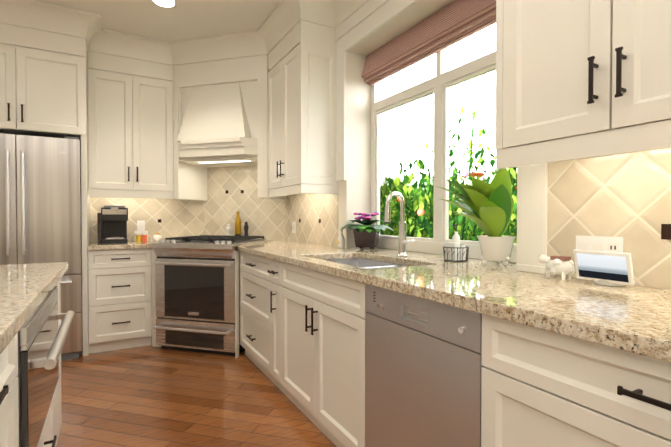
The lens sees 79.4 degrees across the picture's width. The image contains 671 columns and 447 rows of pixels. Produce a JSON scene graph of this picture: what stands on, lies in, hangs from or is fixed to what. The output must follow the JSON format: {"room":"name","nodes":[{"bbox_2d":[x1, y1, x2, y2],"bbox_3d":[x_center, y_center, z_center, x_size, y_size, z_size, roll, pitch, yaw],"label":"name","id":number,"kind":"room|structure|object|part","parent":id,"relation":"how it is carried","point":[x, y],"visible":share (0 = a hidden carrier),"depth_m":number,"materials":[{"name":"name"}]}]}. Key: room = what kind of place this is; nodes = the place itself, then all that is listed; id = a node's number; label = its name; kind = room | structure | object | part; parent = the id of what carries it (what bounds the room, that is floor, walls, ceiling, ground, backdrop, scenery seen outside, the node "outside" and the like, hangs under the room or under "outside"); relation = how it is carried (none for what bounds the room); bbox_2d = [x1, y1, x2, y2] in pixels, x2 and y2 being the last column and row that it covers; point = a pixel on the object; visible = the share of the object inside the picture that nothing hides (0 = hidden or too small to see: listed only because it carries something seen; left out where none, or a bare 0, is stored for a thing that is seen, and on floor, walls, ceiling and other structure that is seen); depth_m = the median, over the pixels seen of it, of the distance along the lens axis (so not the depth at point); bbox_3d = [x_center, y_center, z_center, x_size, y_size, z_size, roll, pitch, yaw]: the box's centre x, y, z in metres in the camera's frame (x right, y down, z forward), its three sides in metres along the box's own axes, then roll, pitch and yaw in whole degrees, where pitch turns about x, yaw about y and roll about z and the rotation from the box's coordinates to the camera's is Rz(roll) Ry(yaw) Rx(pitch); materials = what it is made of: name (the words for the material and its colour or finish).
{"room":"kitchen","nodes":[
{"label":"kitchen","id":0,"kind":"room"},
{"bbox_2d":[87,68,173,306],"bbox_3d":[-2.635,-0.300,3.734,4.630,2.770,0.100,0,1,-29],"label":"wall","id":1,"kind":"structure","parent":0,"point":[151,248],"depth_m":4.12,"materials":[{"name":"paint"}]},
{"bbox_2d":[87,51,173,198],"bbox_3d":[-1.936,-0.884,3.837,0.698,1.295,0.384,0,1,-29],"label":"upper cabinet","id":2,"kind":"object","parent":1,"relation":"attached to","point":[130,127],"visible":0.98,"depth_m":3.69,"materials":[{"name":"paint"}]},
{"bbox_2d":[137,220,144,230],"bbox_3d":[-1.952,0.025,4.053,0.070,0.110,0.007,0,1,-29],"label":"outlet","id":3,"kind":"object","parent":1,"relation":"attached to","point":[140,224],"depth_m":4.05,"materials":[{"name":"white plastic"}]},
{"bbox_2d":[90,191,203,241],"bbox_3d":[-1.875,-0.086,4.102,1.054,0.509,0.005,0,1,-29],"label":"backsplash","id":4,"kind":"structure","parent":1,"relation":"attached to","point":[180,217],"depth_m":4.13,"materials":[{"name":"tile"}]},
{"bbox_2d":[35,0,280,41],"bbox_3d":[-0.899,-1.669,0.611,4.630,0.060,7.210,0,1,-29],"label":"ceiling","id":5,"kind":"structure","parent":0,"point":[186,19],"depth_m":3.27,"materials":[{"name":"paint"}]},
{"bbox_2d":[151,0,176,7],"bbox_3d":[-1.292,-1.673,3.044,0.190,0.003,0.190,0,1,-29],"label":"recessed light","id":6,"kind":"object","parent":5,"relation":"in","point":[167,3],"visible":1,"depth_m":3.07,"materials":[{"name":"white"}]},
{"bbox_2d":[56,336,335,446],"bbox_3d":[-0.899,1.161,0.654,4.630,0.060,7.210,0,1,-29],"label":"floor","id":7,"kind":"structure","parent":0,"point":[147,396],"depth_m":2.46,"materials":[{"name":"brown wood"}]},
{"bbox_2d":[0,280,74,446],"bbox_3d":[-1.013,0.702,0.330,1.181,0.868,3.370,0,1,-29],"label":"kitchen island","id":8,"kind":"object","parent":7,"relation":"on","point":[9,423],"depth_m":1.21,"materials":[{"name":"paint"}]},
{"bbox_2d":[0,262,67,353],"bbox_3d":[-1.062,0.247,0.267,1.220,0.040,3.520,0,1,-29],"label":"island countertop","id":9,"kind":"structure","parent":8,"relation":"on","point":[25,289],"depth_m":1.29,"materials":[{"name":"stone"}]},
{"bbox_3d":[-1.028,0.484,1.459,0.100,0.410,0.760,0,1,-29],"label":"microwave drawer","id":10,"kind":"part","parent":8,"relation":"part of","materials":[{"name":"silver metal"}]},
{"bbox_2d":[0,133,82,360],"bbox_3d":[-2.540,0.200,3.289,0.815,1.783,0.662,0,1,-29],"label":"fridge","id":11,"kind":"object","parent":7,"relation":"on","point":[40,199],"visible":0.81,"depth_m":3.14,"materials":[{"name":"silver metal"}]},
{"bbox_2d":[0,23,89,355],"bbox_3d":[-2.570,-0.217,3.335,0.904,2.615,0.659,0,1,-29],"label":"upper cabinet","id":12,"kind":"object","parent":7,"relation":"on","point":[43,83],"visible":0.92,"depth_m":3.18,"materials":[{"name":"paint"}]},
{"bbox_2d":[88,248,160,353],"bbox_3d":[-1.933,0.651,3.705,0.551,0.868,0.658,0,1,-29],"label":"base cabinet","id":13,"kind":"object","parent":7,"relation":"on","point":[121,313],"depth_m":3.46,"materials":[{"name":"paint"}]},
{"bbox_2d":[151,235,271,355],"bbox_3d":[-1.096,0.604,3.675,0.784,0.961,0.770,0,1,16],"label":"range","id":14,"kind":"object","parent":7,"relation":"on","point":[195,292],"visible":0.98,"depth_m":3.36,"materials":[{"name":"silver metal"}]},
{"bbox_2d":[239,251,354,387],"bbox_3d":[-0.336,0.659,3.160,0.628,0.868,0.747,0,1,-29],"label":"base cabinet","id":15,"kind":"object","parent":7,"relation":"on","point":[263,281],"depth_m":2.75,"materials":[{"name":"paint"}]},
{"bbox_2d":[279,291,365,446],"bbox_3d":[0.166,0.797,2.266,0.628,0.620,0.950,0,1,-29],"label":"base cabinet","id":16,"kind":"object","parent":7,"relation":"on","point":[302,336],"depth_m":2.01,"materials":[{"name":"paint"}]},
{"bbox_2d":[365,284,483,446],"bbox_3d":[0.530,0.635,1.577,0.606,0.764,0.601,0,1,-29],"label":"dishwasher","id":17,"kind":"object","parent":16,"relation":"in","point":[423,361],"visible":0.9,"depth_m":1.40,"materials":[{"name":"silver metal"}]},
{"bbox_2d":[481,314,670,446],"bbox_3d":[0.917,0.693,0.922,0.628,0.868,0.917,0,1,-29],"label":"base cabinet","id":18,"kind":"object","parent":7,"relation":"on","point":[540,388],"depth_m":0.95,"materials":[{"name":"paint"}]},
{"bbox_2d":[88,240,670,362],"bbox_3d":[0.125,0.229,1.441,1.937,0.040,6.608,0,1,-29],"label":"countertop","id":19,"kind":"structure","parent":18,"relation":"on","point":[635,319],"depth_m":1.28,"materials":[{"name":"stone"}]},
{"bbox_2d":[97,205,127,243],"bbox_3d":[-2.044,0.006,3.706,0.240,0.335,0.315,0,1,-29],"label":"coffee maker","id":20,"kind":"object","parent":19,"relation":"on","point":[112,224],"visible":0.98,"depth_m":3.61,"materials":[{"name":"black plastic"}]},
{"bbox_2d":[134,231,147,240],"bbox_3d":[-1.886,0.121,3.927,0.120,0.100,0.086,0,1,-29],"label":"jar","id":21,"kind":"object","parent":19,"relation":"on","point":[140,235],"visible":0.98,"depth_m":3.91,"materials":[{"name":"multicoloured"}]},
{"bbox_2d":[152,232,161,240],"bbox_3d":[-1.756,0.129,3.981,0.090,0.082,0.090,0,1,-29],"label":"sugar bowl","id":22,"kind":"object","parent":19,"relation":"on","point":[157,236],"visible":1,"depth_m":3.95,"materials":[{"name":"white ceramic"}]},
{"bbox_2d":[226,224,230,235],"bbox_3d":[-1.099,0.084,4.147,0.056,0.166,0.056,0,1,-29],"label":"salt mill","id":23,"kind":"object","parent":19,"relation":"on","point":[228,228],"visible":0.79,"depth_m":4.13,"materials":[{"name":"white ceramic"}]},
{"bbox_2d":[235,211,240,235],"bbox_3d":[-0.995,0.022,4.125,0.065,0.292,0.065,0,1,-29],"label":"oil bottle","id":24,"kind":"object","parent":19,"relation":"on","point":[238,226],"visible":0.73,"depth_m":4.10,"materials":[{"name":"yellow glass"}]},
{"bbox_2d":[244,222,248,235],"bbox_3d":[-0.906,0.073,4.100,0.056,0.189,0.056,0,1,-29],"label":"pepper mill","id":25,"kind":"object","parent":19,"relation":"on","point":[246,227],"visible":0.73,"depth_m":4.08,"materials":[{"name":"black plastic"}]},
{"bbox_2d":[337,229,344,247],"bbox_3d":[0.042,0.113,3.021,0.061,0.142,0.060,0,1,-29],"label":"bottle","id":26,"kind":"object","parent":19,"relation":"on","point":[341,241],"visible":0.96,"depth_m":3.00,"materials":[{"name":"white ceramic"}]},
{"bbox_2d":[339,212,392,248],"bbox_3d":[0.213,0.050,2.919,0.337,0.273,0.341,0,1,-29],"label":"plant","id":27,"kind":"object","parent":19,"relation":"on","point":[366,233],"visible":1,"depth_m":2.90,"materials":[{"name":"green plant"}]},
{"bbox_2d":[326,258,408,268],"bbox_3d":[0.150,0.342,2.249,0.454,0.208,0.814,0,1,-29],"label":"sink","id":28,"kind":"object","parent":19,"relation":"in","point":[364,263],"visible":0.06,"depth_m":2.61,"materials":[{"name":"silver metal"}]},
{"bbox_2d":[384,192,413,256],"bbox_3d":[0.371,0.004,2.333,0.159,0.380,0.132,0,1,-29],"label":"faucet","id":29,"kind":"object","parent":19,"relation":"on","point":[403,242],"visible":1,"depth_m":2.37,"materials":[{"name":"silver metal"}]},
{"bbox_2d":[443,242,468,261],"bbox_3d":[0.642,0.150,2.155,0.135,0.095,0.135,0,1,-29],"label":"wire basket","id":30,"kind":"object","parent":19,"relation":"on","point":[455,252],"visible":1,"depth_m":2.13,"materials":[{"name":"black metal"}]},
{"bbox_2d":[451,224,459,242],"bbox_3d":[0.676,0.097,2.270,0.052,0.187,0.044,0,1,-29],"label":"soap pump","id":31,"kind":"object","parent":30,"relation":"in","point":[456,238],"visible":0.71,"depth_m":2.26,"materials":[{"name":"white ceramic"}]},
{"bbox_2d":[436,168,515,265],"bbox_3d":[0.684,-0.030,1.971,0.375,0.460,0.432,0,1,-29],"label":"potted plant","id":32,"kind":"object","parent":19,"relation":"on","point":[487,208],"visible":1,"depth_m":1.88,"materials":[{"name":"green plant"}]},
{"bbox_2d":[538,254,574,279],"bbox_3d":[0.831,0.163,1.523,0.078,0.088,0.133,0,1,-29],"label":"figurine","id":33,"kind":"object","parent":19,"relation":"on","point":[555,265],"visible":1,"depth_m":1.49,"materials":[{"name":"white ceramic"}]},
{"bbox_2d":[573,249,634,285],"bbox_3d":[0.936,0.151,1.385,0.113,0.116,0.178,0,1,-29],"label":"smart display","id":34,"kind":"object","parent":19,"relation":"on","point":[606,268],"visible":1,"depth_m":1.35,"materials":[{"name":"white plastic"}]},
{"bbox_2d":[288,0,668,289],"bbox_3d":[0.999,-0.270,1.695,0.280,2.770,7.010,0,1,-29],"label":"wall","id":35,"kind":"structure","parent":0,"point":[354,191],"depth_m":3.07,"materials":[{"name":"paint"}]},
{"bbox_2d":[0,0,368,64],"bbox_3d":[-0.294,-1.556,0.982,2.595,0.173,6.264,0,1,-29],"label":"crown molding","id":36,"kind":"structure","parent":35,"relation":"attached to","point":[281,21],"depth_m":3.33,"materials":[{"name":"paint"}]},
{"bbox_2d":[292,222,295,232],"bbox_3d":[-0.400,0.037,3.891,0.007,0.110,0.070,0,1,-29],"label":"outlet","id":37,"kind":"object","parent":35,"relation":"attached to","point":[293,223],"depth_m":3.89,"materials":[{"name":"white plastic"}]},
{"bbox_2d":[268,20,337,196],"bbox_3d":[-0.307,-0.877,3.365,0.354,1.295,0.716,0,1,-29],"label":"upper cabinet","id":38,"kind":"object","parent":35,"relation":"attached to","point":[302,107],"visible":0.88,"depth_m":3.10,"materials":[{"name":"paint"}]},
{"bbox_2d":[285,193,337,246],"bbox_3d":[-0.247,-0.079,3.629,0.005,0.509,1.090,0,1,-29],"label":"backsplash","id":39,"kind":"structure","parent":35,"relation":"attached to","point":[309,210],"depth_m":3.54,"materials":[{"name":"tile"}]},
{"bbox_2d":[335,0,547,273],"bbox_3d":[0.432,-0.658,2.379,0.033,1.704,1.728,0,1,-29],"label":"window trim","id":40,"kind":"structure","parent":35,"relation":"in","point":[366,19],"depth_m":2.37,"materials":[{"name":"paint"}]},
{"bbox_2d":[361,0,495,85],"bbox_3d":[0.593,-1.167,2.470,0.092,0.220,1.452,0,1,-29],"label":"window shade","id":41,"kind":"object","parent":40,"relation":"attached to","point":[452,23],"visible":1,"depth_m":2.46,"materials":[{"name":"brown fabric"}]},
{"bbox_2d":[371,48,516,262],"bbox_3d":[0.660,-0.544,2.517,0.055,1.472,1.472,0,1,-29],"label":"window","id":42,"kind":"structure","parent":35,"relation":"in","point":[441,83],"depth_m":2.51,"materials":[{"name":"paint"}]},
{"bbox_2d":[495,0,670,168],"bbox_3d":[1.474,-0.830,0.184,0.354,1.295,3.125,0,1,-29],"label":"upper cabinet","id":43,"kind":"object","parent":35,"relation":"attached to","point":[579,79],"visible":1,"depth_m":1.23,"materials":[{"name":"paint"}]},
{"bbox_2d":[576,235,622,252],"bbox_3d":[0.955,0.104,1.470,0.009,0.115,0.160,0,1,-29],"label":"outlet","id":44,"kind":"object","parent":35,"relation":"attached to","point":[603,243],"depth_m":1.46,"materials":[{"name":"white plastic"}]},
{"bbox_2d":[547,148,670,289],"bbox_3d":[1.726,-0.026,0.107,0.005,0.509,3.524,0,1,-29],"label":"backsplash","id":45,"kind":"structure","parent":35,"relation":"attached to","point":[627,197],"depth_m":1.41,"materials":[{"name":"tile"}]},
{"bbox_2d":[661,224,670,239],"bbox_3d":[1.064,0.026,1.282,0.003,0.050,0.050,0,1,-29],"label":"backsplash","id":46,"kind":"structure","parent":35,"relation":"attached to","point":[665,231],"depth_m":1.29,"materials":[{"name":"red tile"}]},
{"label":"outside","id":47,"kind":"structure","parent":0,"visible":0},
{"bbox_2d":[380,23,516,240],"bbox_3d":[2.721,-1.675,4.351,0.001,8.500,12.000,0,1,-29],"label":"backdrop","id":48,"kind":"structure","parent":47,"point":[406,132],"depth_m":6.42,"materials":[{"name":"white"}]},
{"bbox_3d":[1.564,1.135,3.746,2.650,0.060,12.000,0,1,-29],"label":"ground","id":49,"kind":"structure","parent":47,"visible":0},
{"bbox_2d":[380,105,516,263],"bbox_3d":[1.394,0.143,3.006,1.354,2.001,4.581,0,1,-29],"label":"plants","id":50,"kind":"object","parent":49,"relation":"on","point":[419,222],"visible":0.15,"depth_m":3.26,"materials":[{"name":"green plant"}]},
{"bbox_3d":[-0.956,-0.308,4.257,0.783,2.770,0.783,0,1,-29],"label":"wall","id":51,"kind":"structure","parent":0,"visible":0},
{"bbox_2d":[173,54,286,200],"bbox_3d":[-1.032,-0.886,3.920,0.986,1.295,0.598,0,1,16],"label":"range hood","id":52,"kind":"object","parent":51,"relation":"attached to","point":[220,113],"visible":0.88,"depth_m":3.71,"materials":[{"name":"paint"}]},
{"bbox_2d":[204,166,284,239],"bbox_3d":[-0.965,-0.238,4.226,0.948,0.809,0.005,0,1,16],"label":"backsplash","id":53,"kind":"structure","parent":51,"relation":"attached to","point":[265,217],"depth_m":4.23,"materials":[{"name":"tile"}]}
]}

